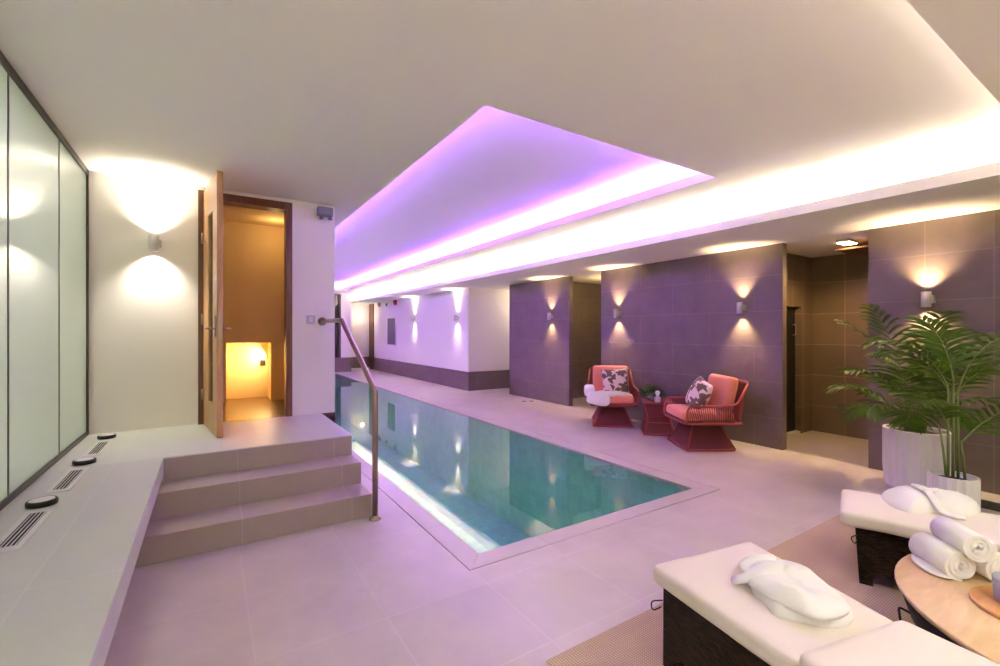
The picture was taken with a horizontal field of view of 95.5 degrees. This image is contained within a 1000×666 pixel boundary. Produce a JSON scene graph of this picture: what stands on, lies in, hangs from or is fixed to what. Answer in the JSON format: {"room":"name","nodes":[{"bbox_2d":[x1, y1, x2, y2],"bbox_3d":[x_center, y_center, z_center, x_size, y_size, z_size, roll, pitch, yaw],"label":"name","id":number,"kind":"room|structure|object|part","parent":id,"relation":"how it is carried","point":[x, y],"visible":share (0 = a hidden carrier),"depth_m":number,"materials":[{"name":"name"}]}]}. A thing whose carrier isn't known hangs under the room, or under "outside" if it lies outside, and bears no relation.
{"room":"spa","nodes":[
{"label":"spa","id":0,"kind":"room"},
{"bbox_2d":[89,171,380,520],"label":"wall","id":1,"kind":"structure","parent":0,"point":[143,303],"depth_m":4.20,"materials":[{"name":"paint"}]},
{"bbox_2d":[148,234,160,251],"bbox_3d":[-3.147,-0.805,4.140,0.089,0.144,0.112,0,0,-33],"label":"wall lamp","id":2,"kind":"object","parent":1,"relation":"attached to","point":[154,244],"visible":1,"depth_m":4.10,"materials":[{"name":"metal"}]},
{"bbox_2d":[198,170,291,437],"bbox_3d":[-2.386,-0.237,4.329,0.830,2.255,0.917,0,0,-33],"label":"door","id":3,"kind":"structure","parent":1,"relation":"in","point":[213,197],"depth_m":4.23,"materials":[{"name":"brown wood"}]},
{"bbox_3d":[-2.427,-0.050,3.902,0.187,0.180,0.145,0,0,-40],"label":"handle","id":4,"kind":"part","parent":3,"relation":"part of","materials":[{"name":"metal"}]},
{"bbox_3d":[-2.350,-0.045,3.811,0.026,0.230,0.004,0,0,-40],"label":"lock plate","id":5,"kind":"part","parent":3,"relation":"part of","materials":[{"name":"metal"}]},
{"bbox_2d":[306,315,314,323],"bbox_3d":[-2.044,-0.135,4.907,0.090,0.090,0.014,0,0,-33],"label":"light switch","id":6,"kind":"object","parent":1,"relation":"attached to","point":[310,319],"visible":1,"depth_m":4.90,"materials":[{"name":"white plastic"}]},
{"bbox_2d":[317,206,332,219],"bbox_3d":[-1.909,-1.297,4.949,0.157,0.140,0.090,0,0,-33],"label":"emergency light","id":7,"kind":"object","parent":1,"relation":"attached to","point":[322,211],"visible":1,"depth_m":4.91,"materials":[{"name":"grey plastic"}]},
{"bbox_3d":[-1.431,0.620,4.169,0.090,1.560,1.920,0,0,-33],"label":"handrail","id":8,"kind":"part","parent":1,"relation":"part of","materials":[{"name":"silver metal"}]},
{"bbox_2d":[203,219,283,404],"bbox_3d":[-3.280,-0.305,5.488,1.520,2.390,2.020,0,0,-33],"label":"wall","id":9,"kind":"structure","parent":0,"point":[253,255],"depth_m":5.89,"materials":[{"name":"paint"}]},
{"bbox_2d":[203,203,283,227],"bbox_3d":[-3.199,-1.420,5.362,1.520,0.080,1.720,0,0,-33],"label":"ceiling","id":10,"kind":"structure","parent":0,"point":[230,213],"depth_m":5.42,"materials":[{"name":"paint"}]},
{"bbox_2d":[203,397,284,423],"bbox_3d":[-3.166,0.915,5.311,1.520,0.050,1.840,0,0,-33],"label":"floor","id":11,"kind":"structure","parent":0,"point":[239,409],"depth_m":5.21,"materials":[{"name":"beige tile"}]},
{"bbox_2d":[335,292,368,357],"bbox_3d":[-6.485,-0.380,15.893,4.315,2.640,0.950,0,0,-33],"label":"wall","id":12,"kind":"structure","parent":0,"point":[356,316],"depth_m":16.98,"materials":[{"name":"paint"}]},
{"bbox_2d":[335,294,340,357],"bbox_3d":[-6.752,-0.210,15.216,2.735,2.220,0.100,0,0,-33],"label":"window","id":13,"kind":"structure","parent":12,"relation":"in","point":[337,296],"depth_m":15.89,"materials":[{"name":"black glass"}]},
{"bbox_3d":[-6.788,-0.200,15.217,2.675,2.200,0.020,0,0,-33],"label":"pane","id":14,"kind":"part","parent":13,"relation":"part of","materials":[{"name":"clear glass"}]},
{"bbox_2d":[335,357,368,371],"bbox_3d":[-6.400,1.150,15.944,4.115,0.500,0.956,0,0,-33],"label":"baseboard","id":15,"kind":"structure","parent":12,"relation":"attached to","point":[341,364],"depth_m":16.03,"materials":[{"name":"tile"}]},
{"bbox_2d":[374,288,465,371],"bbox_3d":[-2.771,-0.062,14.013,0.100,2.025,7.430,0,0,-33],"label":"wall","id":16,"kind":"structure","parent":0,"point":[434,339],"depth_m":12.85,"materials":[{"name":"paint"}]},
{"bbox_2d":[369,304,373,369],"bbox_3d":[-4.820,0.158,17.107,0.080,2.485,0.490,0,0,-33],"label":"door","id":17,"kind":"structure","parent":16,"relation":"in","point":[371,306],"depth_m":17.04,"materials":[{"name":"brown wood"}]},
{"bbox_2d":[387,317,395,345],"bbox_3d":[-3.645,-0.020,15.252,0.030,0.960,0.840,0,0,-33],"label":"wall panel","id":18,"kind":"object","parent":16,"relation":"attached to","point":[391,321],"visible":1,"depth_m":15.24,"materials":[{"name":"white plastic"}]},
{"bbox_2d":[374,358,471,390],"bbox_3d":[-2.704,1.175,13.903,0.108,0.450,7.388,0,0,-33],"label":"baseboard","id":19,"kind":"structure","parent":16,"relation":"attached to","point":[457,379],"depth_m":12.71,"materials":[{"name":"tile"}]},
{"bbox_2d":[466,288,508,371],"bbox_3d":[0.401,-0.062,11.577,2.800,2.025,0.100,0,0,-33],"label":"wall","id":20,"kind":"structure","parent":0,"point":[487,310],"depth_m":11.06,"materials":[{"name":"paint"}]},
{"bbox_2d":[472,370,508,390],"bbox_3d":[0.443,1.175,11.605,2.700,0.450,0.118,0,0,-33],"label":"baseboard","id":21,"kind":"structure","parent":20,"relation":"attached to","point":[481,380],"depth_m":11.10,"materials":[{"name":"tile"}]},
{"bbox_2d":[0,0,999,303],"bbox_3d":[-1.026,-1.284,8.020,9.250,0.457,20.600,0,0,-33],"label":"ceiling","id":22,"kind":"structure","parent":0,"point":[326,102],"depth_m":2.76,"materials":[{"name":"paint"}]},
{"bbox_2d":[836,239,857,244],"bbox_3d":[4.003,-1.037,5.238,0.240,0.036,0.140,0,0,-33],"label":"recessed light","id":23,"kind":"object","parent":22,"relation":"in","point":[843,241],"visible":1,"depth_m":5.19,"materials":[{"name":"metal"}]},
{"bbox_2d":[837,241,856,244],"bbox_3d":[4.003,-1.023,5.238,0.210,0.008,0.120,0,0,-33],"label":"diffuser","id":24,"kind":"object","parent":23,"relation":"attached to","point":[838,242],"depth_m":5.21,"materials":[{"name":"white plastic"}]},
{"bbox_2d":[835,245,867,254],"bbox_3d":[4.340,-1.010,5.324,0.540,0.100,0.500,0,0,-33],"label":"shower head","id":25,"kind":"object","parent":22,"relation":"attached to","point":[858,250],"visible":0.4,"depth_m":5.35},
{"bbox_2d":[335,105,698,287],"bbox_3d":[-2.676,-1.601,9.072,2.994,0.218,13.905,0,0,-33],"label":"ceiling","id":26,"kind":"structure","parent":0,"point":[500,173],"depth_m":5.29,"materials":[{"name":"paint"}]},
{"bbox_2d":[104,369,999,665],"bbox_3d":[-1.005,1.519,8.033,9.000,0.262,20.600,0,0,-33],"label":"floor","id":27,"kind":"structure","parent":0,"point":[362,591],"depth_m":2.63,"materials":[{"name":"tile"}]},
{"bbox_2d":[0,413,351,665],"bbox_3d":[-0.591,1.145,0.963,2.048,0.510,8.260,0,0,-33],"label":"platform","id":28,"kind":"object","parent":27,"relation":"on","point":[63,593],"visible":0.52,"depth_m":1.98,"materials":[{"name":"tile"}]},
{"bbox_2d":[0,51,10,510],"bbox_3d":[-2.317,-0.255,1.959,0.042,2.290,0.978,0,0,-33],"label":"window","id":29,"kind":"structure","parent":28,"relation":"on","point":[5,66],"depth_m":2.32,"materials":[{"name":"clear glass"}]},
{"bbox_3d":[-2.317,-0.250,1.964,0.012,2.220,0.954,0,0,-33],"label":"pane","id":30,"kind":"part","parent":29,"relation":"part of","materials":[{"name":"white glass"}]},
{"bbox_3d":[-2.319,-1.375,1.962,0.042,0.050,0.970,0,0,-33],"label":"rail","id":31,"kind":"part","parent":29,"relation":"part of","materials":[{"name":"brown metal"}]},
{"bbox_3d":[-2.319,0.873,1.962,0.042,0.035,0.970,0,0,-33],"label":"rail","id":32,"kind":"part","parent":29,"relation":"part of","materials":[{"name":"brown metal"}]},
{"bbox_2d":[0,507,55,551],"bbox_3d":[-2.155,0.888,2.056,0.104,0.003,0.524,0,0,-33],"label":"floor vent","id":33,"kind":"object","parent":28,"relation":"on","point":[25,527],"visible":1,"depth_m":2.04,"materials":[{"name":"metal"}]},
{"bbox_2d":[7,65,60,500],"bbox_3d":[-2.841,-0.255,2.774,0.042,2.290,0.975,0,0,-33],"label":"window","id":34,"kind":"structure","parent":28,"relation":"on","point":[33,138],"depth_m":2.69,"materials":[{"name":"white glass"}]},
{"bbox_3d":[-2.843,-1.375,2.777,0.042,0.050,0.967,0,0,-33],"label":"rail","id":35,"kind":"part","parent":34,"relation":"part of","materials":[{"name":"brown metal"}]},
{"bbox_3d":[-2.843,0.873,2.777,0.042,0.035,0.967,0,0,-33],"label":"rail","id":36,"kind":"part","parent":34,"relation":"part of","materials":[{"name":"brown metal"}]},
{"bbox_2d":[25,496,58,508],"bbox_3d":[-2.361,0.874,2.340,0.124,0.032,0.124,0,0,-33],"label":"floor light","id":37,"kind":"object","parent":28,"relation":"on","point":[45,501],"visible":1,"depth_m":2.31,"materials":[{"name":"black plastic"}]},
{"bbox_2d":[44,467,89,493],"bbox_3d":[-2.603,0.888,2.743,0.104,0.003,0.524,0,0,-33],"label":"floor vent","id":38,"kind":"object","parent":28,"relation":"on","point":[70,477],"visible":1,"depth_m":2.71,"materials":[{"name":"metal"}]},
{"bbox_2d":[59,133,88,457],"bbox_3d":[-3.341,-0.255,3.552,0.042,2.290,0.891,0,0,-33],"label":"window","id":39,"kind":"structure","parent":28,"relation":"on","point":[73,173],"depth_m":3.53,"materials":[{"name":"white glass"}]},
{"bbox_3d":[-3.335,-1.375,3.542,0.042,0.050,0.853,0,0,-33],"label":"rail","id":40,"kind":"part","parent":39,"relation":"part of","materials":[{"name":"brown metal"}]},
{"bbox_3d":[-3.335,0.873,3.542,0.042,0.035,0.853,0,0,-33],"label":"rail","id":41,"kind":"part","parent":39,"relation":"part of","materials":[{"name":"brown metal"}]},
{"bbox_2d":[72,457,96,465],"bbox_3d":[-2.819,0.874,3.080,0.124,0.032,0.124,0,0,-33],"label":"floor light","id":42,"kind":"object","parent":28,"relation":"on","point":[87,460],"visible":1,"depth_m":3.05,"materials":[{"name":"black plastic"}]},
{"bbox_2d":[82,440,112,456],"bbox_3d":[-3.081,0.888,3.487,0.104,0.003,0.524,0,0,-33],"label":"floor vent","id":43,"kind":"object","parent":28,"relation":"on","point":[99,447],"visible":1,"depth_m":3.46,"materials":[{"name":"metal"}]},
{"bbox_2d":[97,433,115,439],"bbox_3d":[-3.301,0.874,3.810,0.124,0.032,0.124,0,0,-33],"label":"floor light","id":44,"kind":"object","parent":28,"relation":"on","point":[110,435],"visible":1,"depth_m":3.78,"materials":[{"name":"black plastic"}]},
{"bbox_2d":[135,436,371,567],"bbox_3d":[-1.779,1.150,3.273,1.548,0.500,0.570,0,0,-33],"label":"flight","id":45,"kind":"object","parent":27,"relation":"on","point":[314,484],"visible":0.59,"depth_m":3.25,"materials":[{"name":"tile"}]},
{"bbox_2d":[335,373,719,570],"bbox_3d":[-2.815,2.100,9.119,2.550,1.400,13.715,0,0,-33],"label":"swimming pool","id":46,"kind":"object","parent":27,"relation":"in","point":[489,491],"visible":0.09,"depth_m":6.42,"materials":[{"name":"liquid"}]},
{"bbox_2d":[587,365,639,427],"bbox_3d":[1.714,0.964,6.973,0.761,0.865,0.786,0,0,9],"label":"armchair","id":47,"kind":"object","parent":27,"relation":"on","point":[615,414],"visible":0.52,"depth_m":6.72,"materials":[{"name":"red wicker"}]},
{"bbox_2d":[584,384,632,405],"bbox_3d":[1.603,0.937,6.711,0.708,0.280,0.414,0,0,9],"label":"towel","id":48,"kind":"object","parent":47,"relation":"on","point":[600,398],"visible":0.99,"depth_m":6.60,"materials":[{"name":"white fabric"}]},
{"bbox_2d":[593,365,628,390],"bbox_3d":[1.745,0.765,7.166,0.552,0.467,0.212,0,0,9],"label":"cushion","id":49,"kind":"object","parent":47,"relation":"on","point":[597,376],"depth_m":7.14,"materials":[{"name":"fabric"}]},
{"bbox_3d":[1.706,1.250,6.923,0.598,0.293,0.598,0,0,9],"label":"frame","id":50,"kind":"part","parent":47,"relation":"part of","materials":[{"name":"red wicker"}]},
{"bbox_3d":[1.714,0.823,6.973,0.761,0.512,0.786,0,0,9],"label":"tube frame","id":51,"kind":"part","parent":47,"relation":"part of","materials":[{"name":"red wicker"}]},
{"bbox_2d":[601,369,628,392],"bbox_3d":[1.764,0.760,6.965,0.386,0.395,0.247,0,0,-2],"label":"throw cushion","id":52,"kind":"object","parent":47,"relation":"on","point":[613,380],"visible":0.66,"depth_m":6.89,"materials":[{"name":"fabric"}]},
{"bbox_2d":[610,395,633,403],"bbox_3d":[1.702,0.991,6.898,0.591,0.137,0.601,0,0,9],"label":"seat cushion","id":53,"kind":"object","parent":47,"relation":"on","point":[628,399],"depth_m":6.59,"materials":[{"name":"fabric"}]},
{"bbox_2d":[641,398,674,435],"bbox_3d":[2.187,1.175,6.305,0.420,0.441,0.420,0,0,12],"label":"side table","id":54,"kind":"object","parent":27,"relation":"on","point":[655,422],"visible":0.77,"depth_m":6.15,"materials":[{"name":"red wicker"}]},
{"bbox_2d":[638,384,667,399],"bbox_3d":[2.145,0.842,6.371,0.404,0.225,0.456,0,0,-10],"label":"potted plant","id":55,"kind":"object","parent":54,"relation":"on","point":[650,394],"visible":0.87,"depth_m":6.32,"materials":[{"name":"green plant"}]},
{"bbox_2d":[646,393,655,399],"bbox_3d":[2.130,0.907,6.375,0.160,0.095,0.160,0,0,-33],"label":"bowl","id":56,"kind":"object","parent":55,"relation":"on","point":[650,396],"depth_m":6.31,"materials":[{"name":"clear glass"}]},
{"bbox_2d":[654,391,660,402],"bbox_3d":[2.146,0.876,6.184,0.084,0.158,0.084,0,0,-33],"label":"glass jar","id":57,"kind":"object","parent":54,"relation":"on","point":[657,398],"visible":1,"depth_m":6.16,"materials":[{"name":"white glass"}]},
{"bbox_2d":[663,374,748,450],"bbox_3d":[2.516,0.964,5.594,0.786,0.865,0.761,0,0,-1],"label":"swivel chair","id":58,"kind":"object","parent":27,"relation":"on","point":[696,429],"visible":0.96,"depth_m":5.36,"materials":[{"name":"red wicker"}]},
{"bbox_2d":[685,376,712,408],"bbox_3d":[2.457,0.774,5.612,0.270,0.425,0.422,0,0,13],"label":"throw cushion","id":59,"kind":"object","parent":58,"relation":"on","point":[700,391],"visible":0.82,"depth_m":5.48,"materials":[{"name":"fabric"}]},
{"bbox_2d":[666,404,731,420],"bbox_3d":[2.441,0.991,5.593,0.601,0.137,0.591,0,0,-1],"label":"seat cushion","id":60,"kind":"object","parent":58,"relation":"on","point":[677,412],"depth_m":5.38,"materials":[{"name":"fabric"}]},
{"bbox_3d":[2.466,1.250,5.593,0.598,0.293,0.598,0,0,-1],"label":"frame","id":61,"kind":"part","parent":58,"relation":"part of","materials":[{"name":"red wicker"}]},
{"bbox_3d":[2.516,0.823,5.594,0.786,0.512,0.761,0,0,-1],"label":"tube frame","id":62,"kind":"part","parent":58,"relation":"part of","materials":[{"name":"red wicker"}]},
{"bbox_2d":[706,374,737,411],"bbox_3d":[2.713,0.765,5.597,0.212,0.467,0.552,0,0,-1],"label":"cushion","id":63,"kind":"object","parent":58,"relation":"on","point":[724,387],"depth_m":5.43,"materials":[{"name":"fabric"}]},
{"bbox_2d":[546,514,915,665],"bbox_3d":[2.682,1.396,1.386,3.600,0.008,3.600,0,0,-33],"label":"rug","id":64,"kind":"object","parent":27,"relation":"on","point":[827,548],"visible":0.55,"depth_m":2.35,"materials":[{"name":"beige carpet"}]},
{"bbox_2d":[651,542,999,665],"bbox_3d":[1.226,1.147,1.218,0.654,0.490,1.793,0,0,-22],"label":"sun lounger","id":65,"kind":"object","parent":64,"relation":"on","point":[709,620],"visible":0.88,"depth_m":1.58,"materials":[{"name":"fabric"}]},
{"bbox_3d":[0.723,1.342,1.888,0.066,0.100,0.066,0,0,-22],"label":"leg","id":66,"kind":"part","parent":65,"relation":"part of","materials":[{"name":"wicker"}]},
{"bbox_3d":[1.028,1.208,1.118,0.042,0.277,1.750,0,0,-22],"label":"panel","id":67,"kind":"part","parent":65,"relation":"part of","materials":[{"name":"wicker"}]},
{"bbox_2d":[654,542,892,665],"bbox_3d":[1.043,1.030,1.751,0.588,0.088,0.662,0,0,-22],"label":"seat cushion","id":68,"kind":"object","parent":65,"relation":"on","point":[702,583],"depth_m":1.63,"materials":[{"name":"beige fabric"}]},
{"bbox_2d":[731,554,853,628],"bbox_3d":[1.095,0.938,1.708,0.371,0.117,0.389,0,0,-33],"label":"towel","id":69,"kind":"object","parent":65,"relation":"on","point":[791,591],"visible":1,"depth_m":1.61,"materials":[{"name":"white fabric"}]},
{"bbox_2d":[799,620,999,665],"bbox_3d":[1.287,0.959,0.901,0.527,0.113,1.114,0,0,-22],"label":"backrest cushion","id":70,"kind":"object","parent":65,"relation":"on","point":[897,643],"depth_m":1.33,"materials":[{"name":"beige fabric"}]},
{"bbox_2d":[840,489,999,586],"bbox_3d":[2.900,1.100,2.125,2.090,0.584,0.630,0,0,38],"label":"sun lounger","id":71,"kind":"object","parent":64,"relation":"on","point":[883,531],"visible":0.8,"depth_m":2.46,"materials":[{"name":"fabric"}]},
{"bbox_3d":[2.034,1.342,2.527,0.066,0.100,0.066,0,0,38],"label":"leg","id":72,"kind":"part","parent":71,"relation":"part of","materials":[{"name":"wicker"}]},
{"bbox_3d":[2.683,1.208,2.013,1.750,0.277,0.042,0,0,38],"label":"panel","id":73,"kind":"part","parent":71,"relation":"part of","materials":[{"name":"wicker"}]},
{"bbox_2d":[840,489,999,548],"bbox_3d":[2.424,1.030,2.398,1.002,0.087,0.479,0,0,38],"label":"seat cushion","id":74,"kind":"object","parent":71,"relation":"on","point":[858,509],"depth_m":2.43,"materials":[{"name":"beige fabric"}]},
{"bbox_2d":[881,484,980,519],"bbox_3d":[2.448,0.937,2.560,0.447,0.117,0.358,0,0,29],"label":"towel","id":75,"kind":"object","parent":71,"relation":"on","point":[914,498],"visible":0.98,"depth_m":2.50,"materials":[{"name":"white fabric"}]},
{"bbox_2d":[894,549,999,664],"bbox_3d":[2.109,1.192,1.472,1.254,0.400,1.254,0,0,-33],"label":"round table","id":76,"kind":"object","parent":64,"relation":"on","point":[942,607],"visible":0.51,"depth_m":1.64,"materials":[{"name":"brown wood"}]},
{"bbox_2d":[908,532,975,580],"bbox_3d":[1.831,0.938,1.907,0.145,0.120,0.202,0,0,7],"label":"rolled towel","id":77,"kind":"object","parent":76,"relation":"on","point":[935,556],"visible":0.99,"depth_m":1.86,"materials":[{"name":"white fabric"}]},
{"bbox_2d":[930,516,997,561],"bbox_3d":[1.910,0.853,1.877,0.111,0.104,0.202,0,0,14],"label":"rolled towel","id":78,"kind":"object","parent":77,"relation":"on","point":[973,545],"visible":1,"depth_m":1.81,"materials":[{"name":"white fabric"}]},
{"bbox_2d":[969,585,999,618],"bbox_3d":[1.874,0.984,1.597,0.312,0.016,0.312,0,0,-33],"label":"serving board","id":79,"kind":"object","parent":76,"relation":"on","point":[982,596],"visible":0.91,"depth_m":1.66,"materials":[{"name":"brown wood"}]},
{"bbox_2d":[991,572,999,602],"bbox_3d":[1.855,0.933,1.619,0.140,0.085,0.140,0,0,-33],"label":"bowl","id":80,"kind":"object","parent":79,"relation":"on","point":[995,575],"visible":1,"depth_m":1.64,"materials":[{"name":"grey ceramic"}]},
{"bbox_2d":[975,552,999,580],"bbox_3d":[1.985,0.939,1.878,0.109,0.117,0.190,0,0,6],"label":"rolled towel","id":81,"kind":"object","parent":76,"relation":"on","point":[985,569],"visible":0.2,"depth_m":1.79,"materials":[{"name":"white fabric"}]},
{"bbox_2d":[824,303,999,486],"bbox_3d":[3.635,0.572,3.924,0.972,1.657,1.477,0,0,-33],"label":"potted palm","id":82,"kind":"object","parent":27,"relation":"on","point":[911,447],"visible":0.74,"depth_m":3.95,"materials":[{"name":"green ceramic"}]},
{"bbox_2d":[882,424,950,486],"bbox_3d":[3.755,1.137,4.098,0.472,0.525,0.465,0,0,-33],"label":"pot","id":83,"kind":"object","parent":82,"relation":"attached to","point":[907,454],"depth_m":3.97,"materials":[{"name":"white ceramic"}]},
{"bbox_2d":[859,315,999,509],"bbox_3d":[3.265,0.631,3.233,0.986,1.522,1.092,0,0,-33],"label":"potted palm","id":84,"kind":"object","parent":27,"relation":"on","point":[964,483],"visible":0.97,"depth_m":3.23,"materials":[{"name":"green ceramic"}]},
{"bbox_2d":[927,469,980,509],"bbox_3d":[3.196,1.200,3.203,0.270,0.385,0.266,0,0,-33],"label":"pot","id":85,"kind":"object","parent":84,"relation":"attached to","point":[964,483],"depth_m":3.14,"materials":[{"name":"white ceramic"}]},
{"bbox_2d":[573,282,600,397],"bbox_3d":[1.871,0.172,9.847,2.200,2.455,0.100,0,0,-33],"label":"wall","id":86,"kind":"structure","parent":0,"point":[586,296],"depth_m":9.77,"materials":[{"name":"tile"}]},
{"bbox_2d":[591,402,636,406],"bbox_3d":[1.706,1.065,6.923,0.660,0.044,0.640,0,0,9],"label":"seat","id":87,"kind":"object","parent":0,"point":[612,404],"depth_m":6.59,"materials":[{"name":"red wicker"}]},
{"bbox_2d":[666,412,737,424],"bbox_3d":[2.466,1.065,5.593,0.640,0.044,0.660,0,0,-1],"label":"seat","id":88,"kind":"object","parent":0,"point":[733,421],"depth_m":5.27,"materials":[{"name":"red wicker"}]},
{"bbox_2d":[509,209,999,494],"bbox_3d":[3.363,0.172,5.433,0.095,2.455,11.500,0,0,-33],"label":"wall","id":89,"kind":"structure","parent":0,"point":[679,323],"depth_m":5.70,"materials":[{"name":"tile"}]},
{"bbox_2d":[547,313,553,319],"bbox_3d":[0.987,-0.305,8.937,0.112,0.144,0.089,0,0,-33],"label":"wall lamp","id":90,"kind":"object","parent":89,"relation":"attached to","point":[549,315],"visible":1,"depth_m":8.90,"materials":[{"name":"metal"}]},
{"bbox_2d":[614,309,620,317],"bbox_3d":[1.928,-0.305,7.473,0.112,0.144,0.089,0,0,-33],"label":"wall lamp","id":91,"kind":"object","parent":89,"relation":"attached to","point":[617,313],"visible":1,"depth_m":7.44,"materials":[{"name":"metal"}]},
{"bbox_3d":[1.908,-0.305,7.469,0.074,0.144,0.074,0,0,-33],"label":"lamp shade","id":92,"kind":"part","parent":91,"relation":"part of","materials":[{"name":"metal"}]},
{"bbox_2d":[737,302,746,313],"bbox_3d":[3.048,-0.305,5.732,0.112,0.144,0.089,0,0,-33],"label":"wall lamp","id":93,"kind":"object","parent":89,"relation":"attached to","point":[740,307],"visible":1,"depth_m":5.70,"materials":[{"name":"metal"}]},
{"bbox_3d":[3.028,-0.305,5.728,0.074,0.144,0.074,0,0,-33],"label":"lamp shade","id":94,"kind":"part","parent":93,"relation":"part of","materials":[{"name":"metal"}]},
{"bbox_2d":[921,291,935,306],"bbox_3d":[4.002,-0.305,4.248,0.112,0.144,0.089,0,0,-33],"label":"wall lamp","id":95,"kind":"object","parent":89,"relation":"attached to","point":[927,298],"visible":1,"depth_m":4.21,"materials":[{"name":"metal"}]},
{"bbox_3d":[3.982,-0.305,4.244,0.074,0.144,0.074,0,0,-33],"label":"lamp shade","id":96,"kind":"part","parent":95,"relation":"part of","materials":[{"name":"metal"}]},
{"bbox_2d":[787,253,811,432],"bbox_3d":[3.809,0.172,6.112,1.420,2.455,0.100,0,0,-33],"label":"wall","id":97,"kind":"structure","parent":0,"point":[799,268],"depth_m":6.35,"materials":[{"name":"tile"}]},
{"bbox_2d":[787,307,802,436],"bbox_3d":[3.858,0.527,6.138,0.730,1.745,0.108,0,0,-33],"label":"door","id":98,"kind":"structure","parent":97,"relation":"in","point":[794,314],"depth_m":6.28,"materials":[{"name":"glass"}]},
{"bbox_3d":[3.858,1.385,6.138,0.730,0.030,0.090,0,0,-33],"label":"sill","id":99,"kind":"part","parent":98,"relation":"part of","materials":[{"name":"tile"}]},
{"bbox_3d":[4.154,0.527,6.311,0.045,1.745,0.078,0,0,-33],"label":"frame","id":100,"kind":"part","parent":98,"relation":"part of","materials":[{"name":"wood"}]},
{"bbox_2d":[812,254,867,439],"bbox_3d":[4.997,0.172,5.670,0.100,2.455,2.130,0,0,-33],"label":"wall","id":101,"kind":"structure","parent":0,"point":[839,282],"depth_m":6.18,"materials":[{"name":"tile"}]},
{"bbox_3d":[-4.953,-0.235,9.762,0.140,2.330,11.020,0,0,-33],"label":"wall","id":102,"kind":"structure","parent":0,"visible":0},
{"bbox_2d":[322,412,334,422],"bbox_3d":[-4.918,1.145,9.702,0.154,0.509,11.160,0,0,-33],"label":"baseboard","id":103,"kind":"structure","parent":102,"relation":"attached to","point":[331,415],"depth_m":5.03,"materials":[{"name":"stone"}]}
]}

